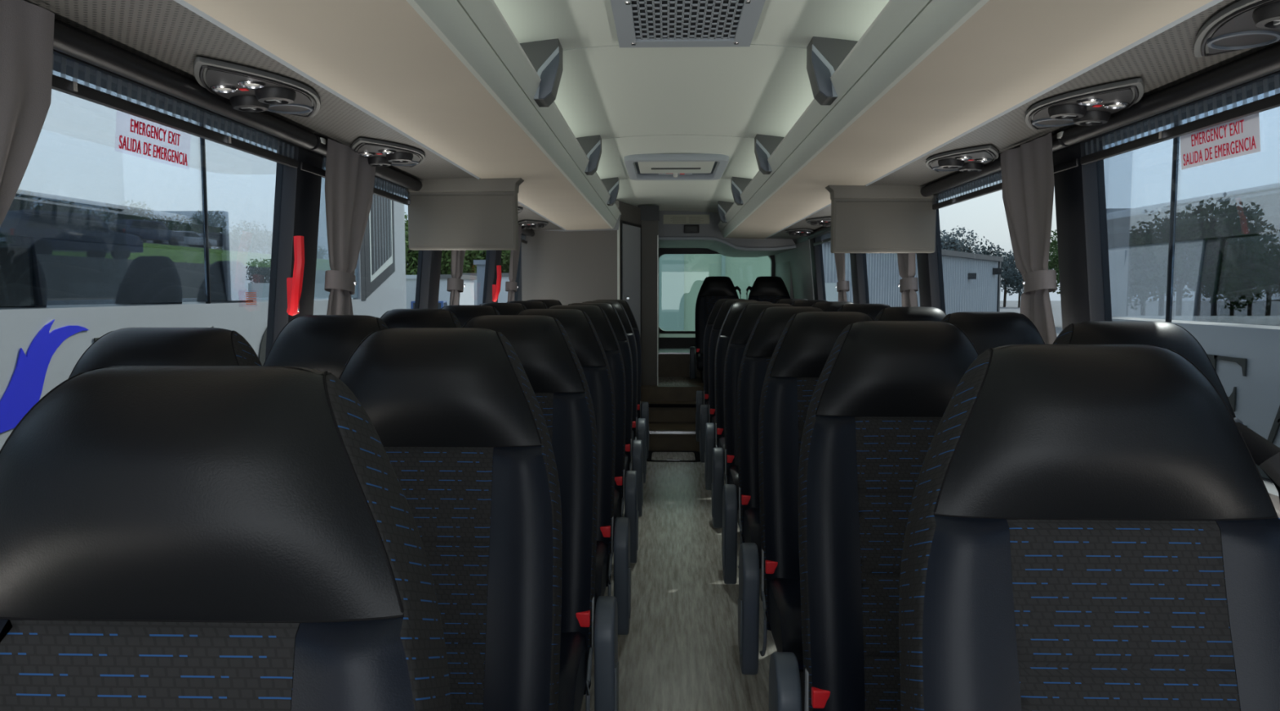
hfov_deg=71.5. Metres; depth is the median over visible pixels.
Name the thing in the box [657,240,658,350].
wall
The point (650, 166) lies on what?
roof hatch
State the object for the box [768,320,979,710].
seat
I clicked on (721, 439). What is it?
armrest
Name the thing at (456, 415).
seat
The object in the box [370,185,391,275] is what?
grille
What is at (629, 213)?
wall
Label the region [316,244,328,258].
tree
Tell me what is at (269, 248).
tree
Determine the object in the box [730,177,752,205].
bracket
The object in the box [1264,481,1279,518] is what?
wall
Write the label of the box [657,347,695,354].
trim
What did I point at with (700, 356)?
armrest
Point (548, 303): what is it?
seat
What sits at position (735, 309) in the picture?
seat
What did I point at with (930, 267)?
trim
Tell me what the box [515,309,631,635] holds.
seat
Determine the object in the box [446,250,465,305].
curtain
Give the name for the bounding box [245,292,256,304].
window sticker
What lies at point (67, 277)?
bank
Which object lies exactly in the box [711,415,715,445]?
armrest
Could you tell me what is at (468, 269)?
tree
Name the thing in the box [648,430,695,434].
trim
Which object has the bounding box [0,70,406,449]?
coach
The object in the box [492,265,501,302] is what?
lever
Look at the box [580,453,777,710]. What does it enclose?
floor
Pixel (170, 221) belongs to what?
tree
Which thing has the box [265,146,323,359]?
trim
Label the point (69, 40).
roller blind
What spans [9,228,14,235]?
tail light
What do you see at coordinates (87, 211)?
tree
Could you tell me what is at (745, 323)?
seat
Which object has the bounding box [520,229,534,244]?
roller blind
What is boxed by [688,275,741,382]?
seat
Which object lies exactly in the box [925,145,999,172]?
unit
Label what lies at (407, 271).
tree
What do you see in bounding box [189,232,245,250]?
car
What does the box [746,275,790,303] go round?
seat
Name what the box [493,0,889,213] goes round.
ceiling
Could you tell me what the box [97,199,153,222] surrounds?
tree
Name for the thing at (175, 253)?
bank
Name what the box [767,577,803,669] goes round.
cushion
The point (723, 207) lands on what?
bracket
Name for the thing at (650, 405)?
trim
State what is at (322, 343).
seat
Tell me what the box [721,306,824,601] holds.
seat
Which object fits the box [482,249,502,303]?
trim
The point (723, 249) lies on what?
ceiling
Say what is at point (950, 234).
tree
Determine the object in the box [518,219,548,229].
unit
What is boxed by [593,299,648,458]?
seat
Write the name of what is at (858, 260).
trim
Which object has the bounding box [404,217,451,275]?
tree
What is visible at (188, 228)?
tree
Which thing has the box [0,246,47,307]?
seat
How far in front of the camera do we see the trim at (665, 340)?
9.61 m
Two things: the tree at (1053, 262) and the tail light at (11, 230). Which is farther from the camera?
the tree at (1053, 262)
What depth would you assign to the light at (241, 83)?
2.03 m
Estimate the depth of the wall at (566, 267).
7.31 m
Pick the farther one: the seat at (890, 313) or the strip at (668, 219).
the strip at (668, 219)
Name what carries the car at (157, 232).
on the car park
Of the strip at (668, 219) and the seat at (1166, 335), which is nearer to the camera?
the seat at (1166, 335)
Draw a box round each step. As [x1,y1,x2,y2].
[636,423,715,451]
[640,377,703,401]
[640,400,703,423]
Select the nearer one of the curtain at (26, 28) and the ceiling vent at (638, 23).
the curtain at (26, 28)
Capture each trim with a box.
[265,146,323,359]
[414,250,441,308]
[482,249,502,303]
[617,224,619,299]
[640,404,703,407]
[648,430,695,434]
[657,210,795,250]
[657,237,795,250]
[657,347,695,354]
[657,354,700,377]
[658,333,695,347]
[809,238,826,300]
[849,253,869,303]
[916,198,945,312]
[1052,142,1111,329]
[1261,476,1279,511]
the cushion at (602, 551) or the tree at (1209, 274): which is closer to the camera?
the cushion at (602, 551)
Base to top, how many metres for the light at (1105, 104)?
0.012 m
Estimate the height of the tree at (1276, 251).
6.023 m
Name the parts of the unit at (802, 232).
plate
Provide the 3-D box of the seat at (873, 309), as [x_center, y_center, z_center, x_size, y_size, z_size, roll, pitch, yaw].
[1.070,0.391,4.051,0.452,1.246,0.587,0,4,2]
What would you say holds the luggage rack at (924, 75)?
attached to the ceiling at (708, 100)
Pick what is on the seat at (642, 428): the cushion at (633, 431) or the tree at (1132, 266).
the cushion at (633, 431)
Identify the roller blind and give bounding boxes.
[51,18,317,168]
[300,133,422,205]
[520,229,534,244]
[806,226,831,245]
[920,129,1078,209]
[1061,42,1279,164]
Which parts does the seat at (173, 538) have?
panel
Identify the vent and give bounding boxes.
[610,0,765,47]
[968,273,976,279]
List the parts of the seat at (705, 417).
armrest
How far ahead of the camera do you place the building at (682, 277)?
23.83 m
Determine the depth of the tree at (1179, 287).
60.11 m
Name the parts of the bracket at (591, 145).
inset panel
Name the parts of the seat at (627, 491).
hinge trim, armrest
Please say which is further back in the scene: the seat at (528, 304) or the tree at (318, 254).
the tree at (318, 254)
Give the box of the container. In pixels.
[438,274,476,306]
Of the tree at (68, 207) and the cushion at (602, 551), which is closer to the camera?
the cushion at (602, 551)
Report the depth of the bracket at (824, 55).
2.64 m
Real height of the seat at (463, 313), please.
1.246 m
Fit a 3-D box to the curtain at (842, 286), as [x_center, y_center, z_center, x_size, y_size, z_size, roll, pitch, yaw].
[1.403,-0.511,6.150,0.108,0.838,0.441,0,4,2]
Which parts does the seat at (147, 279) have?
panel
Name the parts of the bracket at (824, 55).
inset panel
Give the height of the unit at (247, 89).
0.047 m
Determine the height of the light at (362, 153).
0.012 m
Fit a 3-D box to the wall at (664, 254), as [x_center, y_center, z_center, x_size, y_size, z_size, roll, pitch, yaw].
[0.372,-0.138,10.552,2.680,3.150,0.080,0,4,2]
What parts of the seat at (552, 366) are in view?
panel, hinge trim, armrest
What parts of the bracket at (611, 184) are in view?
inset panel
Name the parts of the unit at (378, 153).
plate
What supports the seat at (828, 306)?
on the floor
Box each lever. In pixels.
[286,235,304,315]
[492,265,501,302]
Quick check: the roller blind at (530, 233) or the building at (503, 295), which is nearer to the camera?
the roller blind at (530, 233)
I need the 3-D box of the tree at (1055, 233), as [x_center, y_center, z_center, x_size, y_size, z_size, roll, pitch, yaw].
[32.227,-5.935,63.428,5.158,7.679,5.713,0,4,-1]
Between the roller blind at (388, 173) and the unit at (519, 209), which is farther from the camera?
the unit at (519, 209)
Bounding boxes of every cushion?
[558,631,586,710]
[594,540,608,614]
[613,488,621,542]
[624,453,628,483]
[631,430,634,448]
[636,412,638,432]
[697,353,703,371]
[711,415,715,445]
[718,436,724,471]
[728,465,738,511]
[742,507,761,568]
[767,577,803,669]
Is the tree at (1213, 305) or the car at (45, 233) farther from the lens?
the tree at (1213, 305)
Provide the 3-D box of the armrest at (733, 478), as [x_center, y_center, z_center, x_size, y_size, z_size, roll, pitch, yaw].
[0.613,0.586,4.001,0.418,0.154,0.432,0,4,2]
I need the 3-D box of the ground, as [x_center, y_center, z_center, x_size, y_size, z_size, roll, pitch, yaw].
[62.757,-3.802,88.093,200.000,0.200,260.000,0,4,2]
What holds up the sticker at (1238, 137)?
attached to the window
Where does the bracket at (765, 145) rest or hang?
attached to the ceiling at (708, 100)
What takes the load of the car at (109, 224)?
on the car park
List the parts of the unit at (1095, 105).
plate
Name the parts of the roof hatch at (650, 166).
knob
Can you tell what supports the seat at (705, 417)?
on the floor
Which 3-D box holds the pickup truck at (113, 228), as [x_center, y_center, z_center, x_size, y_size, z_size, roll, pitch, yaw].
[-39.548,-8.959,62.738,2.020,1.900,5.650,2,5,22]
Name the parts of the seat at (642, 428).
armrest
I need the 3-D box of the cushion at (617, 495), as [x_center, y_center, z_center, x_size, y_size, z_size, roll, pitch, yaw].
[-0.289,0.620,3.539,0.418,0.154,0.432,0,4,2]
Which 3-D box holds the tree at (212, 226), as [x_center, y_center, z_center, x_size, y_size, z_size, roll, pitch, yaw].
[-81.565,-21.802,167.045,9.162,11.055,8.895,1,4,19]
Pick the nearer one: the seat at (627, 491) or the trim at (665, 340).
the seat at (627, 491)
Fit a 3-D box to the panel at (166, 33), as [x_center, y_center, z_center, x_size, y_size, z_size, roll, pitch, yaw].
[-0.906,-0.691,2.685,0.304,0.032,9.200,0,4,2]
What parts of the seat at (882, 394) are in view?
armrest, panel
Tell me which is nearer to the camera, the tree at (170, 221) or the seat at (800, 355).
the seat at (800, 355)
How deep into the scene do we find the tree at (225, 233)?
174.99 m
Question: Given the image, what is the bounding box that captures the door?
[620,220,641,346]
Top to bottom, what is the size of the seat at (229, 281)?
1.296 m
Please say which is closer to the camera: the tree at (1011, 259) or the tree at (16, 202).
the tree at (16, 202)
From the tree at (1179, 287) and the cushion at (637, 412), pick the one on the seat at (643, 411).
the cushion at (637, 412)
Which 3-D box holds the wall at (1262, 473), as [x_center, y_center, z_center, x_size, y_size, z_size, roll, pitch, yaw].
[1.551,1.045,4.343,0.028,1.900,12.400,0,4,2]
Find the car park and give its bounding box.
[144,242,271,254]
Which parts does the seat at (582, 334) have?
hinge trim, armrest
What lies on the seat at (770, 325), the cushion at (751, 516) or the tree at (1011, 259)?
the cushion at (751, 516)
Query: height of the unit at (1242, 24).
0.047 m
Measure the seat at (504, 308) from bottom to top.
1.246 m
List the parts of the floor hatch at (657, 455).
pull, lid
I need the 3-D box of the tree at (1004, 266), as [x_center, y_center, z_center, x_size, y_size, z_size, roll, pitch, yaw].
[50.124,-11.261,129.868,7.104,8.571,6.897,-1,4,-7]
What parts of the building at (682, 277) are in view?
wall panel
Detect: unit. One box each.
[193,56,320,117]
[351,137,425,167]
[517,206,523,213]
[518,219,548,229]
[785,228,813,236]
[805,216,831,226]
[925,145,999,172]
[1024,77,1144,129]
[1194,0,1279,57]
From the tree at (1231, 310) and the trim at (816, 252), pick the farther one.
the tree at (1231, 310)
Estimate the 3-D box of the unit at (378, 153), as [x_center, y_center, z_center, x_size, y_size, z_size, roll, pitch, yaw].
[-0.886,-0.701,3.146,0.233,0.047,0.598,0,4,7]
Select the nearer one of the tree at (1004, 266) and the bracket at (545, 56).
the bracket at (545, 56)
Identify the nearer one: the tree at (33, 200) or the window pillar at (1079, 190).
the window pillar at (1079, 190)
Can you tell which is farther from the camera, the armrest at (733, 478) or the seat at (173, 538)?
the armrest at (733, 478)
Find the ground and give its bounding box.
[1000,300,1279,336]
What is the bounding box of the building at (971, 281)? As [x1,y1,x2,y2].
[821,235,1003,315]
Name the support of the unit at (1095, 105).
attached to the panel at (1167, 59)
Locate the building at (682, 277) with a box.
[658,253,838,330]
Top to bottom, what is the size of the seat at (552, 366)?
1.246 m
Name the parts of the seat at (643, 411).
armrest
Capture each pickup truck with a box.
[96,215,119,232]
[410,300,447,309]
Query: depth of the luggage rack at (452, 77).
2.14 m
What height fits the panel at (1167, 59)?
0.032 m
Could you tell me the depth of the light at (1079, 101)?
2.22 m
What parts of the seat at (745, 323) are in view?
armrest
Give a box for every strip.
[657,235,657,385]
[663,214,709,223]
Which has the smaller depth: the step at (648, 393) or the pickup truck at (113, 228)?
the step at (648, 393)
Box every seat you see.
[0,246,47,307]
[0,365,451,710]
[68,327,262,378]
[115,256,182,303]
[196,261,253,302]
[262,315,388,378]
[338,328,562,710]
[380,308,462,328]
[440,305,500,326]
[461,315,618,710]
[479,302,527,315]
[506,301,547,309]
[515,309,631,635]
[526,299,562,307]
[546,305,638,563]
[568,302,643,516]
[582,301,646,483]
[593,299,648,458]
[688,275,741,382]
[695,298,745,441]
[699,299,757,462]
[704,301,773,489]
[711,303,794,528]
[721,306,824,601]
[737,311,875,710]
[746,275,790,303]
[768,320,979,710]
[776,298,805,304]
[791,299,826,306]
[811,301,853,311]
[837,303,890,319]
[874,306,946,321]
[898,344,1279,710]
[941,311,1044,354]
[1052,320,1243,424]
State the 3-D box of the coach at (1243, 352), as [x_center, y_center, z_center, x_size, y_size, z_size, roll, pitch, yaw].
[4.271,0.317,1.759,2.512,4.230,9.720,0,4,2]
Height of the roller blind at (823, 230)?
0.110 m
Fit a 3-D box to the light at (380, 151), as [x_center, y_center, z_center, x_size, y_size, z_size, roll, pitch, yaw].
[-0.860,-0.696,3.025,0.060,0.012,0.060,0,4,2]
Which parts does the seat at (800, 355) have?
armrest, hinge trim, under frame, panel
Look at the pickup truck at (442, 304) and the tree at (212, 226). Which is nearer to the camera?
the pickup truck at (442, 304)
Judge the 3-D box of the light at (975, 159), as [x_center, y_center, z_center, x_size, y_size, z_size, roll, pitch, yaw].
[1.236,-0.706,3.201,0.060,0.012,0.060,0,4,2]
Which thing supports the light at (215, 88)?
on the unit at (247, 89)
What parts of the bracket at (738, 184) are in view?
inset panel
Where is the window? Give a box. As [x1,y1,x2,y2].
[658,248,775,333]
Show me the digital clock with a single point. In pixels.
(688, 228)
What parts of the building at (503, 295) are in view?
wall panel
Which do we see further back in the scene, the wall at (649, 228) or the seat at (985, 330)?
the wall at (649, 228)
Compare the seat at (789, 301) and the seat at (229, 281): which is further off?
the seat at (229, 281)
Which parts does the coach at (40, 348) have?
frame, grille frame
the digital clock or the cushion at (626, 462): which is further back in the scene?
the digital clock
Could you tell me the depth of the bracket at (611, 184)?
5.94 m
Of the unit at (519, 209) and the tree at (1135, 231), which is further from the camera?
the tree at (1135, 231)
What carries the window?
in the wall at (664, 254)
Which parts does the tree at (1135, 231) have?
crown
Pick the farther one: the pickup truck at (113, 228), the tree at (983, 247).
the tree at (983, 247)
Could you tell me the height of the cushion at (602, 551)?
0.154 m
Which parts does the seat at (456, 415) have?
panel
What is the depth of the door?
7.64 m
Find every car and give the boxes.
[0,209,143,259]
[105,221,151,243]
[111,218,184,244]
[151,231,217,248]
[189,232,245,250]
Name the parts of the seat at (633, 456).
armrest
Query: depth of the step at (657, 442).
7.25 m
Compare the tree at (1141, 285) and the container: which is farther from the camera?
the container
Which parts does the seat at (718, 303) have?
armrest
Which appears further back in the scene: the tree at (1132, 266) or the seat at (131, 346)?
the tree at (1132, 266)
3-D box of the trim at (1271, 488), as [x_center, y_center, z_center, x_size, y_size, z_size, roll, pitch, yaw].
[1.489,0.142,4.279,0.100,0.030,12.400,0,4,2]
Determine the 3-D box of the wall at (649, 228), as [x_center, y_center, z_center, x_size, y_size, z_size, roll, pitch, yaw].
[0.075,-0.532,7.999,0.190,1.610,0.070,0,4,2]
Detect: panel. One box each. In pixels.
[23,0,562,230]
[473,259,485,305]
[767,0,1279,239]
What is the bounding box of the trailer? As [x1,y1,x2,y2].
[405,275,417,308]
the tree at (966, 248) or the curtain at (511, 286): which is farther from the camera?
the tree at (966, 248)
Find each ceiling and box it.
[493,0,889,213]
[657,240,794,257]
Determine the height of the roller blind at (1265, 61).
0.110 m
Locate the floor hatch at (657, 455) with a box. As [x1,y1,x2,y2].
[646,450,700,462]
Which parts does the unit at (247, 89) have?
plate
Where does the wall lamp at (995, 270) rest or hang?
attached to the building at (971, 281)
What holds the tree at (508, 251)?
on the ground
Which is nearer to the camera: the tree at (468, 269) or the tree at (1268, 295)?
the tree at (1268, 295)
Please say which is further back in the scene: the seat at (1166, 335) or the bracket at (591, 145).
the bracket at (591, 145)
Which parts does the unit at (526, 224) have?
plate, plate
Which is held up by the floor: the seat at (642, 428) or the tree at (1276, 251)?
the seat at (642, 428)
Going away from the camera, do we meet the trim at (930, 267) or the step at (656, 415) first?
the trim at (930, 267)
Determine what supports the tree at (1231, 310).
on the ground
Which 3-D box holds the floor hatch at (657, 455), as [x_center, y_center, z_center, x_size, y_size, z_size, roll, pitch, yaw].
[0.263,0.794,7.012,0.470,0.009,0.420,0,4,2]
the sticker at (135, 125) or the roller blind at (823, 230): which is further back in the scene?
the roller blind at (823, 230)
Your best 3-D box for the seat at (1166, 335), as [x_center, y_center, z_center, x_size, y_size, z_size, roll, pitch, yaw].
[0.997,0.568,1.643,0.452,1.246,0.587,0,4,2]
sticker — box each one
[119,118,187,165]
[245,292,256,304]
[1179,112,1260,169]
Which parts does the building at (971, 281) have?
corner trim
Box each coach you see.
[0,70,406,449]
[1102,120,1279,448]
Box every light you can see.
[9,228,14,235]
[209,84,238,93]
[237,80,266,88]
[358,151,376,155]
[377,149,396,153]
[954,155,972,159]
[973,158,991,161]
[1075,97,1102,105]
[1102,102,1128,108]
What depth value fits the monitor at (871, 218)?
4.20 m
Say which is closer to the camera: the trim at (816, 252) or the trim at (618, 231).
the trim at (618, 231)
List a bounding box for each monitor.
[405,177,524,250]
[825,184,937,253]
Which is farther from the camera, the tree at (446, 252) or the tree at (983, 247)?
the tree at (983, 247)
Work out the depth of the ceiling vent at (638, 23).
2.49 m
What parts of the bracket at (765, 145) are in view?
inset panel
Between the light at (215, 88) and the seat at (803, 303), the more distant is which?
the seat at (803, 303)
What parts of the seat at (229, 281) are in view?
panel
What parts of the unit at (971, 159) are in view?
plate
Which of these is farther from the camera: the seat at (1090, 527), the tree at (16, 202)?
the tree at (16, 202)
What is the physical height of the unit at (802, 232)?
0.047 m
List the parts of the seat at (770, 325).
armrest, hinge trim, under frame, panel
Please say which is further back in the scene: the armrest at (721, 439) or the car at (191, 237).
the car at (191, 237)
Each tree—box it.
[8,186,42,210]
[8,197,19,211]
[15,193,53,211]
[37,199,83,213]
[39,200,79,212]
[79,204,111,220]
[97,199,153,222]
[147,213,182,245]
[166,213,199,246]
[189,208,228,233]
[213,228,243,251]
[229,220,272,252]
[248,231,272,253]
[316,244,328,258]
[404,212,417,275]
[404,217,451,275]
[415,250,479,274]
[462,249,508,272]
[465,249,510,272]
[500,249,511,271]
[940,225,982,253]
[940,232,962,250]
[946,235,1006,262]
[967,248,1010,275]
[1000,249,1022,306]
[1000,262,1023,307]
[1048,235,1060,293]
[1049,230,1057,253]
[1126,226,1161,315]
[1126,231,1185,315]
[1126,252,1157,302]
[1128,207,1241,315]
[1128,222,1195,315]
[1161,191,1268,315]
[1173,211,1279,315]
[1186,240,1276,315]
[1211,240,1279,315]
[1222,236,1279,315]
[1244,236,1279,293]
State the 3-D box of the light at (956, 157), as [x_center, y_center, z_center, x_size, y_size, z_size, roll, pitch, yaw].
[1.155,-0.706,3.173,0.060,0.012,0.060,0,4,2]
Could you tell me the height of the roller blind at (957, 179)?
0.110 m
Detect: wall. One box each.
[521,200,618,305]
[618,200,640,299]
[637,205,658,385]
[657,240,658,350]
[658,253,771,335]
[1255,463,1269,482]
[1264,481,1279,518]
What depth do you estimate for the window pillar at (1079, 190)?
2.73 m
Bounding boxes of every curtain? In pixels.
[0,0,54,226]
[320,137,375,315]
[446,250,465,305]
[505,225,521,302]
[834,253,849,301]
[897,253,918,306]
[1000,131,1063,344]
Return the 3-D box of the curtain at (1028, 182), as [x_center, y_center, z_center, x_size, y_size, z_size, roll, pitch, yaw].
[1.297,-0.274,2.925,0.097,0.838,0.451,0,4,2]
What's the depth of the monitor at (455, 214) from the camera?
3.95 m
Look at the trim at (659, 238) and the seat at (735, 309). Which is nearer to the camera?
the seat at (735, 309)
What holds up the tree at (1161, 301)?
on the ground
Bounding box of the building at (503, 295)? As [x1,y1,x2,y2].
[462,272,509,305]
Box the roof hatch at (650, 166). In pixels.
[624,153,728,180]
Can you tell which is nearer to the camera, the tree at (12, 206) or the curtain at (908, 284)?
the curtain at (908, 284)
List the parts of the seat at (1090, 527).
panel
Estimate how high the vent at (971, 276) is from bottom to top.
0.600 m
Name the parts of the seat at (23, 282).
panel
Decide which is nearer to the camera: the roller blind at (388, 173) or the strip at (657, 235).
the roller blind at (388, 173)
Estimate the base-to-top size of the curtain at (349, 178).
0.838 m
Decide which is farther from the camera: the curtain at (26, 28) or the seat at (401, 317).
the seat at (401, 317)
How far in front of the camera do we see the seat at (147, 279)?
6.31 m
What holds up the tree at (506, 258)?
on the ground
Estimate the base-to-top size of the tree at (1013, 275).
6.815 m
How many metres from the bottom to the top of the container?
3.800 m
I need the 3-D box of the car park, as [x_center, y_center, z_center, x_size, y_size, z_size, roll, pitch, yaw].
[-50.735,-5.299,27.238,28.800,0.200,132.000,0,4,2]
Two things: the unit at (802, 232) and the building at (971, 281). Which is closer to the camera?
the unit at (802, 232)
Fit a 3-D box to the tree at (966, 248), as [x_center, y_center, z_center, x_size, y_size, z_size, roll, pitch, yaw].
[46.308,-13.359,131.893,9.770,12.466,9.011,-2,5,-26]
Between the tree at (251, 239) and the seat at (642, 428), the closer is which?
the seat at (642, 428)
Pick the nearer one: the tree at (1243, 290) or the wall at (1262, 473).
the wall at (1262, 473)
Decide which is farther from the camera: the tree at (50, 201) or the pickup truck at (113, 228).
the tree at (50, 201)
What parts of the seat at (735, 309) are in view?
armrest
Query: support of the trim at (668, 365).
attached to the wall at (658, 241)
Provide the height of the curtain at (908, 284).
0.838 m
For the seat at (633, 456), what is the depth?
4.44 m
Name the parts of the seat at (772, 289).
panel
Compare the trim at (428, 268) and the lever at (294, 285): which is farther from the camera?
the trim at (428, 268)
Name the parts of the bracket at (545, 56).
inset panel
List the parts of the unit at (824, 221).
plate, plate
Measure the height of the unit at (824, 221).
0.047 m
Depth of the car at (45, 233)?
33.39 m
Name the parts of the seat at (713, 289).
armrest, under frame, panel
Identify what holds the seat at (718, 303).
on the floor
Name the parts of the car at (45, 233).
number plate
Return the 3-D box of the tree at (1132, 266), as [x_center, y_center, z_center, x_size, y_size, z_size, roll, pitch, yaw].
[31.570,-4.691,58.590,5.766,5.904,4.043,-4,6,-43]
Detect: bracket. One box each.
[520,38,563,106]
[576,134,601,175]
[600,177,618,205]
[717,200,733,222]
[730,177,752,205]
[754,133,784,174]
[806,36,857,105]
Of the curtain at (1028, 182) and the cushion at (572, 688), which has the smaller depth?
the cushion at (572, 688)
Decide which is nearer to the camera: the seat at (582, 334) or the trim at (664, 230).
the seat at (582, 334)
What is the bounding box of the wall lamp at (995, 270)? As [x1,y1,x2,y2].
[992,267,1001,274]
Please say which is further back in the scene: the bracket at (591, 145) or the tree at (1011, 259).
the tree at (1011, 259)
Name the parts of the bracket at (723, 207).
inset panel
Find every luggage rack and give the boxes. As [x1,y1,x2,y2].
[173,0,621,231]
[717,0,1223,239]
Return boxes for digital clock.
[684,224,699,233]
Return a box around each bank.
[35,253,353,300]
[51,242,330,271]

